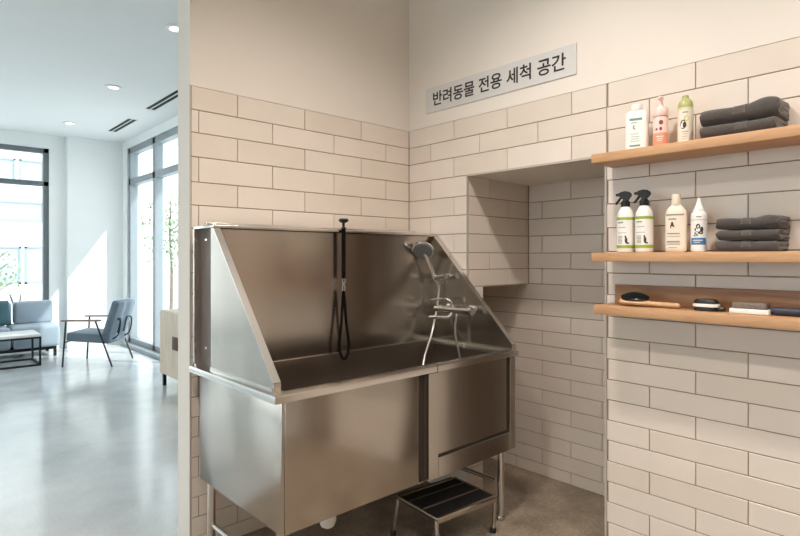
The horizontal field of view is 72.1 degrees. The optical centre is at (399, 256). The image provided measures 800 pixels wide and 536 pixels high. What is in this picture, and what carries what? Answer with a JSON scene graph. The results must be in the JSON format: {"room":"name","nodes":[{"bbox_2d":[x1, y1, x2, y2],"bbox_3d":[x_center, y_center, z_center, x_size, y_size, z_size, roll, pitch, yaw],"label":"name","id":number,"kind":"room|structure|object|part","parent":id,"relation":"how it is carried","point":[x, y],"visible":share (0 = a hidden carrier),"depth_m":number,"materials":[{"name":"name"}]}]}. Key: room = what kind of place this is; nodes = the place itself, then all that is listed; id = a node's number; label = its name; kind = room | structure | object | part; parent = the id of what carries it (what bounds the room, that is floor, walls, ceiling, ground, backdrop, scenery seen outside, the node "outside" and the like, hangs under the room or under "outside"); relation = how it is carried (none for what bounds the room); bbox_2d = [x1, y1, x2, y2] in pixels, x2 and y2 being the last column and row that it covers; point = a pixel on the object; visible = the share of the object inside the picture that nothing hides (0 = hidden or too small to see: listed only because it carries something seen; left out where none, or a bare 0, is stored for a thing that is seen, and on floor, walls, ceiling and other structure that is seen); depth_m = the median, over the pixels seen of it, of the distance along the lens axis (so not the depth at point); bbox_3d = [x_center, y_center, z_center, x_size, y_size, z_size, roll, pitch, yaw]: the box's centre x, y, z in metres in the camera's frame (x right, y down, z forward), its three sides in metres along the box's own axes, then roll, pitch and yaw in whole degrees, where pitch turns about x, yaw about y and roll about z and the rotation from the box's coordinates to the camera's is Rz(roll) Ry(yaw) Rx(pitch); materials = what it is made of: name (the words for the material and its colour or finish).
{"room":"pet washing room","nodes":[
{"label":"pet washing room","id":0,"kind":"room"},
{"bbox_2d":[0,129,122,347],"bbox_3d":[-7.735,-0.210,6.663,8.030,3.420,0.320,0,0,-43],"label":"wall","id":1,"kind":"structure","parent":0,"point":[86,175],"depth_m":8.86,"materials":[{"name":"paint"}]},
{"bbox_2d":[0,144,48,299],"bbox_3d":[-7.217,-0.140,7.179,4.490,3.120,0.100,0,0,-43],"label":"window","id":2,"kind":"structure","parent":1,"relation":"in","point":[44,183],"depth_m":8.62,"materials":[{"name":"metal"}]},
{"bbox_2d":[0,0,177,150],"bbox_3d":[-2.991,-2.020,2.072,8.800,0.200,13.500,0,0,-43],"label":"ceiling","id":3,"kind":"structure","parent":0,"point":[58,57],"depth_m":5.54,"materials":[{"name":"paint"}]},
{"bbox_2d":[62,121,76,124],"bbox_3d":[-4.729,-1.914,7.878,0.184,0.012,0.184,0,0,-43],"label":"recessed light","id":4,"kind":"object","parent":3,"relation":"in","point":[64,122],"visible":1,"depth_m":7.86,"materials":[{"name":"white metal"}]},
{"bbox_2d":[104,84,122,89],"bbox_3d":[-3.235,-1.914,6.208,0.184,0.012,0.184,0,0,-43],"label":"recessed light","id":5,"kind":"object","parent":3,"relation":"in","point":[108,86],"visible":1,"depth_m":6.19,"materials":[{"name":"white metal"}]},
{"bbox_2d":[107,118,137,131],"bbox_3d":[-4.057,-1.916,8.020,0.142,0.008,1.024,0,0,-43],"label":"ceiling vent","id":6,"kind":"object","parent":3,"relation":"in","point":[128,121],"visible":1,"depth_m":8.00,"materials":[{"name":"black metal"}]},
{"bbox_2d":[144,89,177,110],"bbox_3d":[-2.872,-1.916,6.732,0.142,0.008,1.124,0,0,-43],"label":"ceiling vent","id":7,"kind":"object","parent":3,"relation":"in","point":[173,95],"visible":0.74,"depth_m":6.76,"materials":[{"name":"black metal"}]},
{"bbox_2d":[164,24,177,33],"bbox_3d":[-1.879,-1.914,4.616,0.184,0.012,0.184,0,0,-43],"label":"recessed light","id":8,"kind":"object","parent":3,"relation":"in","point":[173,28],"visible":0.59,"depth_m":4.59,"materials":[{"name":"white metal"}]},
{"bbox_2d":[4,268,177,341],"bbox_3d":[-6.767,1.665,7.362,120.000,0.170,140.000,0,0,-43],"label":"ground","id":9,"kind":"structure","parent":0,"point":[146,274],"depth_m":22.00,"materials":[{"name":"white"}]},
{"bbox_2d":[0,251,21,294],"bbox_3d":[-8.684,0.710,11.744,1.005,1.743,0.997,0,0,-43],"label":"young tree","id":10,"kind":"object","parent":9,"relation":"on","point":[18,264],"visible":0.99,"depth_m":11.85,"materials":[{"name":"green plant"}]},
{"bbox_2d":[2,289,31,302],"bbox_3d":[-6.451,1.050,9.274,0.428,1.060,0.425,0,0,-43],"label":"plant","id":11,"kind":"object","parent":9,"relation":"on","point":[10,296],"visible":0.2,"depth_m":9.31,"materials":[{"name":"green plant"}]},
{"bbox_2d":[0,150,41,304],"bbox_3d":[-18.880,-3.235,17.879,14.400,9.630,8.120,0,0,-43],"label":"apartment building","id":12,"kind":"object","parent":9,"relation":"on","point":[20,205],"visible":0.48,"depth_m":18.28,"materials":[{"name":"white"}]},
{"bbox_3d":[-12.968,-2.875,17.950,0.600,0.650,0.013,0,0,-43],"label":"pane","id":13,"kind":"part","parent":12,"relation":"part of","materials":[{"name":"white glass"}]},
{"bbox_3d":[-13.042,0.275,17.882,1.100,1.150,0.013,0,0,-43],"label":"pane","id":14,"kind":"part","parent":12,"relation":"part of","materials":[{"name":"white glass"}]},
{"bbox_3d":[-12.674,-1.510,18.221,1.400,0.580,0.013,0,0,-43],"label":"pane","id":15,"kind":"part","parent":12,"relation":"part of","materials":[{"name":"white glass"}]},
{"bbox_3d":[-12.379,-2.875,18.491,0.600,0.650,0.013,0,0,-43],"label":"pane","id":16,"kind":"part","parent":12,"relation":"part of","materials":[{"name":"white glass"}]},
{"bbox_3d":[-12.103,0.275,18.745,1.050,1.150,0.013,0,0,-43],"label":"pane","id":17,"kind":"part","parent":12,"relation":"part of","materials":[{"name":"white glass"}]},
{"bbox_2d":[140,193,177,308],"bbox_3d":[-6.278,-0.092,15.110,1.746,3.346,1.770,0,0,-19],"label":"young tree","id":18,"kind":"object","parent":9,"relation":"on","point":[170,222],"visible":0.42,"depth_m":15.08,"materials":[{"name":"green plant"}]},
{"bbox_2d":[123,116,177,341],"bbox_3d":[-2.280,-0.210,6.810,0.200,3.420,7.487,0,0,-43],"label":"wall","id":19,"kind":"structure","parent":0,"point":[172,123],"depth_m":9.15,"materials":[{"name":"paint"}]},
{"bbox_2d":[121,126,177,359],"bbox_3d":[-3.603,-0.170,8.138,0.230,3.240,2.660,0,0,-43],"label":"window","id":20,"kind":"structure","parent":19,"relation":"in","point":[152,349],"depth_m":8.23,"materials":[{"name":"grey metal"}]},
{"bbox_2d":[178,0,409,535],"bbox_3d":[-0.211,-0.235,3.523,2.342,3.370,0.154,0,0,-43],"label":"wall","id":21,"kind":"structure","parent":0,"point":[300,108],"depth_m":3.00,"materials":[{"name":"paint"}]},
{"bbox_2d":[189,84,190,535],"bbox_3d":[-1.021,0.305,2.677,0.006,2.289,0.005,0,0,-43],"label":"trim","id":22,"kind":"structure","parent":21,"relation":"attached to","point":[190,84],"depth_m":2.67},
{"bbox_2d":[0,343,604,535],"bbox_3d":[-2.991,1.510,2.072,8.800,0.120,13.500,0,0,-43],"label":"floor","id":23,"kind":"structure","parent":0,"point":[89,447],"depth_m":3.68,"materials":[{"name":"concrete"}]},
{"bbox_2d":[0,330,40,369],"bbox_3d":[-5.432,1.239,7.163,1.197,0.422,0.580,0,0,-43],"label":"coffee table","id":24,"kind":"object","parent":23,"relation":"on","point":[24,334],"visible":1,"depth_m":7.34,"materials":[{"name":"white stone"}]},
{"bbox_3d":[-5.189,1.256,7.765,0.024,0.387,0.024,0,0,-43],"label":"leg","id":25,"kind":"part","parent":24,"relation":"part of","materials":[{"name":"black metal"}]},
{"bbox_3d":[-4.812,1.256,7.356,0.024,0.387,0.024,0,0,-43],"label":"leg","id":26,"kind":"part","parent":24,"relation":"part of","materials":[{"name":"black metal"}]},
{"bbox_2d":[0,300,59,355],"bbox_3d":[-5.973,1.058,7.665,2.020,0.785,0.710,0,0,-43],"label":"sofa","id":27,"kind":"object","parent":23,"relation":"on","point":[36,315],"visible":0.77,"depth_m":8.07,"materials":[{"name":"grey fabric"}]},
{"bbox_3d":[-5.923,1.150,7.704,0.705,0.310,0.700,0,0,-43],"label":"seat","id":28,"kind":"part","parent":27,"relation":"part of","materials":[{"name":"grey fabric"}]},
{"bbox_2d":[0,300,11,325],"bbox_3d":[-5.771,0.805,7.827,0.195,0.348,0.380,0,0,37],"label":"sofa cushion","id":29,"kind":"object","parent":27,"relation":"on","point":[5,318],"visible":1,"depth_m":7.88,"materials":[{"name":"teal fabric"}]},
{"bbox_2d":[12,300,51,323],"bbox_3d":[-5.583,0.833,8.356,0.490,0.335,0.220,0,0,-43],"label":"cushion","id":30,"kind":"object","parent":27,"relation":"on","point":[34,311],"depth_m":8.26,"materials":[{"name":"blue fabric"}]},
{"bbox_3d":[-5.441,1.150,8.147,0.585,0.310,0.700,0,0,-43],"label":"seat","id":31,"kind":"part","parent":27,"relation":"part of","materials":[{"name":"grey fabric"}]},
{"bbox_3d":[-5.080,1.375,8.098,0.036,0.150,0.036,0,0,-43],"label":"leg","id":32,"kind":"part","parent":27,"relation":"part of","materials":[{"name":"black metal"}]},
{"bbox_2d":[60,298,134,366],"bbox_3d":[-4.111,1.017,7.557,0.725,0.873,0.656,0,0,-3],"label":"lounge armchair","id":33,"kind":"object","parent":23,"relation":"on","point":[120,312],"visible":1,"depth_m":7.33,"materials":[{"name":"blue fabric"}]},
{"bbox_3d":[-4.420,1.150,7.237,0.063,0.602,0.021,0,0,-17],"label":"leg","id":34,"kind":"part","parent":33,"relation":"part of","materials":[{"name":"black metal"}]},
{"bbox_3d":[-4.205,0.839,7.252,0.510,0.022,0.056,0,0,-3],"label":"armrest","id":35,"kind":"part","parent":33,"relation":"part of","materials":[{"name":"brown wood"}]},
{"bbox_3d":[-4.447,1.150,7.847,0.063,0.602,0.021,0,0,11],"label":"leg","id":36,"kind":"part","parent":33,"relation":"part of","materials":[{"name":"black metal"}]},
{"bbox_2d":[66,328,126,343],"bbox_3d":[-4.153,1.078,7.555,0.572,0.155,0.540,0,0,-3],"label":"seat cushion","id":37,"kind":"object","parent":33,"relation":"on","point":[91,335],"depth_m":7.30,"materials":[{"name":"blue fabric"}]},
{"bbox_3d":[-4.232,0.839,7.851,0.510,0.022,0.056,0,0,-3],"label":"armrest","id":38,"kind":"part","parent":33,"relation":"part of","materials":[{"name":"brown wood"}]},
{"bbox_3d":[-4.099,0.980,7.557,0.680,0.324,0.610,0,0,-3],"label":"support frame","id":39,"kind":"part","parent":33,"relation":"part of","materials":[{"name":"black metal"}]},
{"bbox_3d":[-3.910,1.150,7.261,0.240,0.607,0.022,0,0,0],"label":"leg","id":40,"kind":"part","parent":33,"relation":"part of","materials":[{"name":"black metal"}]},
{"bbox_2d":[102,298,134,335],"bbox_3d":[-3.861,0.826,7.568,0.224,0.490,0.540,0,0,-3],"label":"cushion","id":41,"kind":"object","parent":33,"relation":"on","point":[120,312],"depth_m":7.44,"materials":[{"name":"blue fabric"}]},
{"bbox_3d":[-3.938,1.150,7.870,0.240,0.607,0.022,0,0,-5],"label":"leg","id":42,"kind":"part","parent":33,"relation":"part of","materials":[{"name":"black metal"}]},
{"bbox_2d":[160,309,177,385],"bbox_3d":[-2.060,1.022,5.930,0.607,0.855,1.320,0,0,-43],"label":"sideboard","id":43,"kind":"object","parent":23,"relation":"on","point":[168,317],"visible":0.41,"depth_m":6.01,"materials":[{"name":"brown wood"}]},
{"bbox_3d":[-2.664,1.381,6.223,0.034,0.137,0.034,0,0,-43],"label":"leg","id":44,"kind":"part","parent":43,"relation":"part of","materials":[{"name":"black metal"}]},
{"bbox_3d":[-2.574,0.954,6.073,0.018,0.692,0.385,0,0,-43],"label":"cabinet door","id":45,"kind":"part","parent":43,"relation":"part of","materials":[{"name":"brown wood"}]},
{"bbox_3d":[-2.397,0.925,5.858,0.014,0.140,0.140,0,0,-43],"label":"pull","id":46,"kind":"part","parent":43,"relation":"part of","materials":[{"name":"grey metal"}]},
{"bbox_3d":[-2.289,0.954,5.763,0.018,0.692,0.445,0,0,-43],"label":"cabinet door","id":47,"kind":"part","parent":43,"relation":"part of","materials":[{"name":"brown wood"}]},
{"bbox_2d":[189,222,517,535],"bbox_3d":[-0.178,0.641,2.815,1.503,1.618,0.818,0,0,-43],"label":"tub","id":48,"kind":"object","parent":23,"relation":"on","point":[298,435],"visible":1,"depth_m":2.62,"materials":[{"name":"metal"}]},
{"bbox_3d":[-0.439,0.204,3.108,1.459,0.672,0.030,0,0,-43],"label":"plate","id":49,"kind":"part","parent":48,"relation":"part of","materials":[{"name":"metal"}]},
{"bbox_3d":[-0.895,0.192,2.578,0.006,0.647,0.176,0,0,-43],"label":"closing plate","id":50,"kind":"part","parent":48,"relation":"part of","materials":[{"name":"silver metal"}]},
{"bbox_3d":[-0.891,1.235,2.597,0.038,0.380,0.037,0,0,-43],"label":"leg","id":51,"kind":"part","parent":48,"relation":"part of","materials":[{"name":"metal"}]},
{"bbox_3d":[-0.669,0.191,2.290,0.003,0.643,0.554,0,0,-43],"label":"panel","id":52,"kind":"part","parent":48,"relation":"part of","materials":[{"name":"metal"}]},
{"bbox_2d":[338,218,349,359],"bbox_3d":[-0.299,0.173,2.942,0.061,0.758,0.059,0,0,-1],"label":"grooming tether","id":53,"kind":"object","parent":48,"relation":"hanging from","point":[343,221],"visible":1,"depth_m":2.94,"materials":[{"name":"black plastic"}]},
{"bbox_3d":[-0.302,-0.179,2.944,0.056,0.054,0.055,0,0,-43],"label":"knob","id":54,"kind":"part","parent":53,"relation":"part of","materials":[{"name":"black plastic"}]},
{"bbox_3d":[-0.173,0.793,2.295,0.701,0.496,0.006,0,0,-43],"label":"panel","id":55,"kind":"part","parent":48,"relation":"part of","materials":[{"name":"metal"}]},
{"bbox_2d":[273,339,489,390],"bbox_3d":[-0.117,0.690,2.774,1.397,0.350,0.563,0,0,-43],"label":"basin","id":56,"kind":"object","parent":48,"relation":"in","point":[311,369],"depth_m":3.06,"materials":[{"name":"silver metal"}]},
{"bbox_2d":[412,241,460,364],"bbox_3d":[0.225,0.359,3.288,0.269,0.914,0.246,0,0,-15],"label":"shower","id":57,"kind":"object","parent":48,"relation":"attached to","point":[421,249],"visible":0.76,"depth_m":3.32,"materials":[{"name":"silver metal"}]},
{"bbox_3d":[0.138,-0.035,3.327,0.097,0.092,0.111,0,0,-43],"label":"spray plate","id":58,"kind":"part","parent":57,"relation":"part of","materials":[{"name":"grey metal"}]},
{"bbox_3d":[0.184,0.059,3.371,0.135,0.228,0.035,0,0,-34],"label":"handle","id":59,"kind":"part","parent":57,"relation":"part of","materials":[{"name":"silver metal"}]},
{"bbox_2d":[431,273,450,281],"bbox_3d":[0.250,0.124,3.377,0.084,0.056,0.109,0,0,-43],"label":"holder","id":60,"kind":"object","parent":48,"relation":"attached to","point":[446,276],"visible":1,"depth_m":3.36,"materials":[{"name":"silver metal"}]},
{"bbox_3d":[0.258,0.124,3.368,0.063,0.050,0.085,0,0,-43],"label":"arm","id":61,"kind":"part","parent":60,"relation":"part of","materials":[{"name":"silver metal"}]},
{"bbox_2d":[428,298,476,318],"bbox_3d":[0.314,0.311,3.276,0.126,0.135,0.298,0,0,-43],"label":"mixer tap","id":62,"kind":"object","parent":48,"relation":"attached to","point":[449,308],"visible":1,"depth_m":3.28,"materials":[{"name":"silver metal"}]},
{"bbox_3d":[0.247,0.352,3.310,0.162,0.053,0.031,0,0,26],"label":"spout","id":63,"kind":"part","parent":62,"relation":"part of","materials":[{"name":"silver metal"}]},
{"bbox_3d":[0.249,0.271,3.317,0.141,0.054,0.023,0,0,29],"label":"lever","id":64,"kind":"part","parent":62,"relation":"part of","materials":[{"name":"silver metal"}]},
{"bbox_3d":[0.410,0.315,3.179,0.051,0.052,0.025,0,0,-43],"label":"knob","id":65,"kind":"part","parent":62,"relation":"part of","materials":[{"name":"silver metal"}]},
{"bbox_3d":[0.379,0.796,2.796,0.677,0.502,0.016,0,0,-43],"label":"door","id":66,"kind":"part","parent":48,"relation":"part of","materials":[{"name":"metal"}]},
{"bbox_3d":[0.374,0.741,2.796,0.541,0.391,0.009,0,0,-43],"label":"inset panel","id":67,"kind":"part","parent":48,"relation":"part of","materials":[{"name":"metal"}]},
{"bbox_3d":[0.423,0.191,3.252,0.003,0.643,0.616,0,0,-43],"label":"panel","id":68,"kind":"part","parent":48,"relation":"part of","materials":[{"name":"metal"}]},
{"bbox_3d":[0.557,1.235,3.041,0.038,0.380,0.037,0,0,-43],"label":"leg","id":69,"kind":"part","parent":48,"relation":"part of","materials":[{"name":"metal"}]},
{"bbox_2d":[390,477,496,535],"bbox_3d":[0.242,1.345,2.865,0.465,0.211,0.382,0,0,-38],"label":"step stool","id":70,"kind":"object","parent":23,"relation":"on","point":[441,501],"visible":1,"depth_m":2.84,"materials":[{"name":"metal"}]},
{"bbox_3d":[-0.023,1.347,2.864,0.050,0.187,0.023,0,0,28],"label":"leg","id":71,"kind":"part","parent":70,"relation":"part of","materials":[{"name":"metal"}]},
{"bbox_3d":[0.176,1.346,2.607,0.023,0.187,0.049,0,0,-11],"label":"leg","id":72,"kind":"part","parent":70,"relation":"part of","materials":[{"name":"metal"}]},
{"bbox_3d":[0.492,1.347,2.882,0.023,0.188,0.053,0,0,-3],"label":"leg","id":73,"kind":"part","parent":70,"relation":"part of","materials":[{"name":"metal"}]},
{"bbox_2d":[409,0,799,535],"bbox_3d":[2.297,-0.235,1.880,0.874,3.370,5.660,0,0,-43],"label":"wall","id":74,"kind":"structure","parent":0,"point":[703,419],"depth_m":2.60,"materials":[{"name":"tile"}]},
{"bbox_2d":[426,43,576,113],"bbox_3d":[0.526,-0.999,3.155,0.006,0.158,1.066,0,0,-43],"label":"wall sign","id":75,"kind":"object","parent":74,"relation":"attached to","point":[561,62],"visible":1,"depth_m":3.08,"materials":[{"name":"plastic"}]},
{"bbox_2d":[466,157,606,535],"bbox_3d":[0.701,0.478,2.979,0.014,1.944,0.883,0,0,-43],"label":"trim","id":76,"kind":"structure","parent":74,"relation":"attached to","point":[585,158],"depth_m":2.65,"materials":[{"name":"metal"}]},
{"bbox_2d":[591,124,799,167],"bbox_3d":[1.347,-0.445,2.121,0.201,0.040,1.200,0,0,-43],"label":"wall shelf","id":77,"kind":"object","parent":74,"relation":"attached to","point":[784,136],"visible":1,"depth_m":2.19,"materials":[{"name":"brown wood"}]},
{"bbox_2d":[625,104,648,149],"bbox_3d":[1.054,-0.571,2.446,0.092,0.213,0.058,0,0,31],"label":"shampoo bottle","id":78,"kind":"object","parent":77,"relation":"on","point":[637,119],"visible":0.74,"depth_m":2.42,"materials":[{"name":"white plastic"}]},
{"bbox_2d":[629,117,641,146],"bbox_3d":[1.038,-0.549,2.422,0.052,0.125,0.001,0,0,32],"label":"print","id":79,"kind":"object","parent":78,"relation":"attached to","point":[633,119],"depth_m":2.42},
{"bbox_2d":[653,96,668,145],"bbox_3d":[1.123,-0.577,2.370,0.062,0.224,0.065,0,0,31],"label":"bottle","id":80,"kind":"object","parent":77,"relation":"on","point":[661,113],"visible":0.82,"depth_m":2.35,"materials":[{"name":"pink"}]},
{"bbox_2d":[677,95,693,141],"bbox_3d":[1.192,-0.570,2.296,0.060,0.210,0.062,0,0,31],"label":"bottle","id":81,"kind":"object","parent":77,"relation":"on","point":[685,113],"visible":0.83,"depth_m":2.27,"materials":[{"name":"white plastic"}]},
{"bbox_2d":[680,111,688,138],"bbox_3d":[1.177,-0.544,2.272,0.034,0.114,0.005,0,0,33],"label":"print","id":82,"kind":"object","parent":81,"relation":"attached to","point":[684,115],"depth_m":2.27,"materials":[{"name":"black"}]},
{"bbox_2d":[699,116,787,138],"bbox_3d":[1.339,-0.493,2.148,0.166,0.053,0.263,0,0,-43],"label":"folded towel","id":83,"kind":"object","parent":77,"relation":"on","point":[769,122],"visible":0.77,"depth_m":2.08,"materials":[{"name":"grey fabric"}]},
{"bbox_2d":[699,96,789,126],"bbox_3d":[1.341,-0.558,2.145,0.165,0.076,0.269,0,0,-43],"label":"folded towel","id":84,"kind":"object","parent":83,"relation":"on","point":[769,106],"visible":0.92,"depth_m":2.07,"materials":[{"name":"grey fabric"}]},
{"bbox_2d":[591,251,799,262],"bbox_3d":[1.347,0.000,2.121,0.201,0.040,1.200,0,0,-43],"label":"wall shelf","id":85,"kind":"object","parent":74,"relation":"attached to","point":[767,256],"visible":1,"depth_m":2.16,"materials":[{"name":"brown wood"}]},
{"bbox_2d":[615,191,634,251],"bbox_3d":[1.018,-0.159,2.484,0.074,0.278,0.074,0,0,-15],"label":"spray bottle","id":86,"kind":"object","parent":85,"relation":"on","point":[625,216],"visible":0.98,"depth_m":2.46,"materials":[{"name":"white plastic"}]},
{"bbox_2d":[618,222,628,243],"bbox_3d":[0.998,-0.107,2.460,0.049,0.099,0.009,0,0,40],"label":"print","id":87,"kind":"object","parent":86,"relation":"on","point":[623,227],"depth_m":2.46,"materials":[{"name":"black"}]},
{"bbox_2d":[633,189,653,251],"bbox_3d":[1.075,-0.159,2.423,0.074,0.278,0.074,0,0,-15],"label":"spray bottle","id":88,"kind":"object","parent":85,"relation":"on","point":[644,217],"visible":0.99,"depth_m":2.40,"materials":[{"name":"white plastic"}]},
{"bbox_2d":[636,221,647,243],"bbox_3d":[1.055,-0.107,2.398,0.049,0.099,0.009,0,0,40],"label":"print","id":89,"kind":"object","parent":88,"relation":"on","point":[641,226],"depth_m":2.39,"materials":[{"name":"black"}]},
{"bbox_2d":[665,194,686,251],"bbox_3d":[1.167,-0.143,2.323,0.082,0.246,0.057,0,0,31],"label":"lotion bottle","id":90,"kind":"object","parent":85,"relation":"on","point":[676,214],"visible":0.97,"depth_m":2.30,"materials":[{"name":"beige plastic"}]},
{"bbox_2d":[666,214,683,247],"bbox_3d":[1.151,-0.109,2.303,0.068,0.141,0.006,0,0,34],"label":"print","id":91,"kind":"object","parent":90,"relation":"attached to","point":[674,222],"depth_m":2.30,"materials":[{"name":"black"}]},
{"bbox_2d":[691,198,706,251],"bbox_3d":[1.227,-0.132,2.258,0.060,0.224,0.062,0,0,31],"label":"bottle","id":92,"kind":"object","parent":85,"relation":"on","point":[698,216],"visible":0.95,"depth_m":2.23,"materials":[{"name":"white plastic"}]},
{"bbox_2d":[693,216,704,242],"bbox_3d":[1.216,-0.113,2.239,0.056,0.107,0.018,0,0,31],"label":"print","id":93,"kind":"object","parent":92,"relation":"on","point":[698,221],"depth_m":2.23,"materials":[{"name":"black"}]},
{"bbox_2d":[715,241,788,251],"bbox_3d":[1.363,-0.043,2.130,0.166,0.042,0.211,0,0,-43],"label":"folded towel","id":94,"kind":"object","parent":85,"relation":"on","point":[725,246],"visible":0.98,"depth_m":2.07,"materials":[{"name":"grey fabric"}]},
{"bbox_2d":[716,229,790,240],"bbox_3d":[1.365,-0.086,2.127,0.166,0.042,0.212,0,0,-43],"label":"folded towel","id":95,"kind":"object","parent":94,"relation":"on","point":[751,234],"visible":1,"depth_m":2.07,"materials":[{"name":"grey fabric"}]},
{"bbox_2d":[716,215,789,229],"bbox_3d":[1.363,-0.135,2.127,0.171,0.054,0.214,0,0,-43],"label":"folded towel","id":96,"kind":"object","parent":95,"relation":"on","point":[765,221],"visible":0.98,"depth_m":2.07,"materials":[{"name":"grey fabric"}]},
{"bbox_2d":[593,284,799,330],"bbox_3d":[1.351,0.193,2.118,0.201,0.128,1.190,0,0,-43],"label":"wall shelf","id":97,"kind":"object","parent":74,"relation":"attached to","point":[685,296],"visible":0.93,"depth_m":2.24,"materials":[{"name":"brown wood"}]},
{"bbox_2d":[619,292,679,307],"bbox_3d":[1.077,0.183,2.382,0.078,0.059,0.258,0,0,-43],"label":"brush","id":98,"kind":"object","parent":97,"relation":"on","point":[631,298],"visible":1,"depth_m":2.39,"materials":[{"name":"brown wood"}]},
{"bbox_3d":[1.077,0.200,2.382,0.078,0.026,0.258,0,0,-43],"label":"handle","id":99,"kind":"part","parent":98,"relation":"part of","materials":[{"name":"brown wood"}]},
{"bbox_2d":[693,299,724,311],"bbox_3d":[1.240,0.193,2.205,0.058,0.052,0.115,0,0,-43],"label":"brush","id":100,"kind":"object","parent":97,"relation":"on","point":[710,305],"visible":0.99,"depth_m":2.19,"materials":[{"name":"black plastic"}]}
]}

